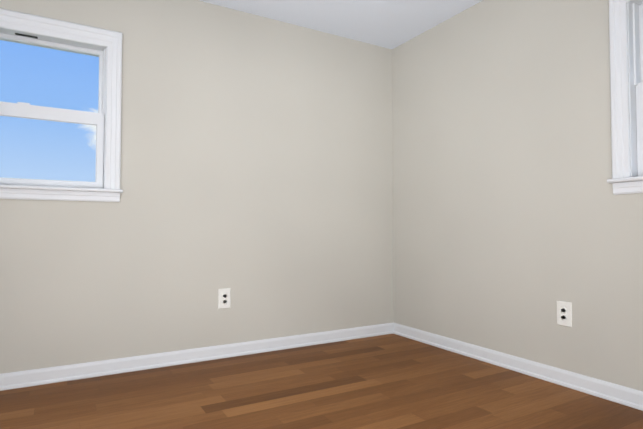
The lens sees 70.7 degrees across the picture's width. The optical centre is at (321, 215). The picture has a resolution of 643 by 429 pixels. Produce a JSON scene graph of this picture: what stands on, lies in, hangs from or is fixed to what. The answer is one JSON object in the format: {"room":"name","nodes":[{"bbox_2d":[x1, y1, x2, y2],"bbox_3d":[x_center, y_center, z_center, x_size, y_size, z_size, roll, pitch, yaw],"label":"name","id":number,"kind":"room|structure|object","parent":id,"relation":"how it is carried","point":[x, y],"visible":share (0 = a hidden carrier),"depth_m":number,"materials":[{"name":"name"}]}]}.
{"room":"empty room","nodes":[
{"label":"empty room","id":0,"kind":"room"},
{"bbox_2d":[0,0,393,373],"bbox_3d":[-1.318,-0.254,2.895,4.750,2.440,0.200,1,-2,-30],"label":"wall","id":1,"kind":"structure","parent":0,"point":[256,172],"depth_m":3.12,"materials":[{"name":"paint"}]},
{"bbox_2d":[0,8,122,201],"bbox_3d":[-1.742,-0.617,2.657,1.048,1.057,0.286,1,-2,-30],"label":"window","id":2,"kind":"structure","parent":1,"relation":"in","point":[104,46],"depth_m":2.73,"materials":[{"name":"white wood"}]},
{"bbox_2d":[0,322,393,390],"bbox_3d":[-0.860,0.926,2.995,3.420,0.087,0.023,1,-2,-30],"label":"baseboard","id":3,"kind":"structure","parent":1,"relation":"attached to","point":[29,378],"depth_m":2.94,"materials":[{"name":"white wood"}]},
{"bbox_2d":[218,288,230,308],"bbox_3d":[-0.667,0.573,3.126,0.088,0.138,0.009,1,-2,-30],"label":"electrical outlet","id":4,"kind":"object","parent":1,"relation":"attached to","point":[224,298],"visible":1,"depth_m":3.12,"materials":[{"name":"white plastic"}]},
{"bbox_2d":[0,334,642,428],"bbox_3d":[-0.353,0.989,1.190,4.750,0.150,4.050,1,-2,-30],"label":"floor","id":5,"kind":"structure","parent":0,"point":[390,381],"depth_m":2.37,"materials":[{"name":"brown wood"}]},
{"bbox_2d":[199,0,482,48],"bbox_3d":[-0.353,-1.615,1.271,4.750,0.180,4.050,1,-2,-30],"label":"ceiling","id":6,"kind":"structure","parent":0,"point":[390,24],"depth_m":3.30,"materials":[{"name":"paint"}]},
{"bbox_2d":[392,0,642,390],"bbox_3d":[1.666,-0.273,2.284,0.200,2.440,3.850,1,-2,-30],"label":"wall","id":7,"kind":"structure","parent":0,"point":[515,219],"depth_m":2.84,"materials":[{"name":"paint"}]},
{"bbox_2d":[393,323,642,410],"bbox_3d":[1.519,0.904,2.278,0.023,0.087,3.650,1,-2,-30],"label":"baseboard","id":8,"kind":"structure","parent":7,"relation":"attached to","point":[622,395],"depth_m":2.70,"materials":[{"name":"white wood"}]},
{"bbox_2d":[557,301,571,326],"bbox_3d":[1.369,0.555,2.562,0.009,0.138,0.088,1,-2,-30],"label":"electrical outlet","id":9,"kind":"object","parent":7,"relation":"attached to","point":[564,313],"visible":1,"depth_m":2.56,"materials":[{"name":"white plastic"}]},
{"bbox_2d":[607,0,642,194],"bbox_3d":[1.854,-0.657,1.966,0.286,1.074,1.048,1,-2,-30],"label":"window","id":10,"kind":"structure","parent":7,"relation":"in","point":[626,49],"depth_m":2.30,"materials":[{"name":"white wood"}]}
]}

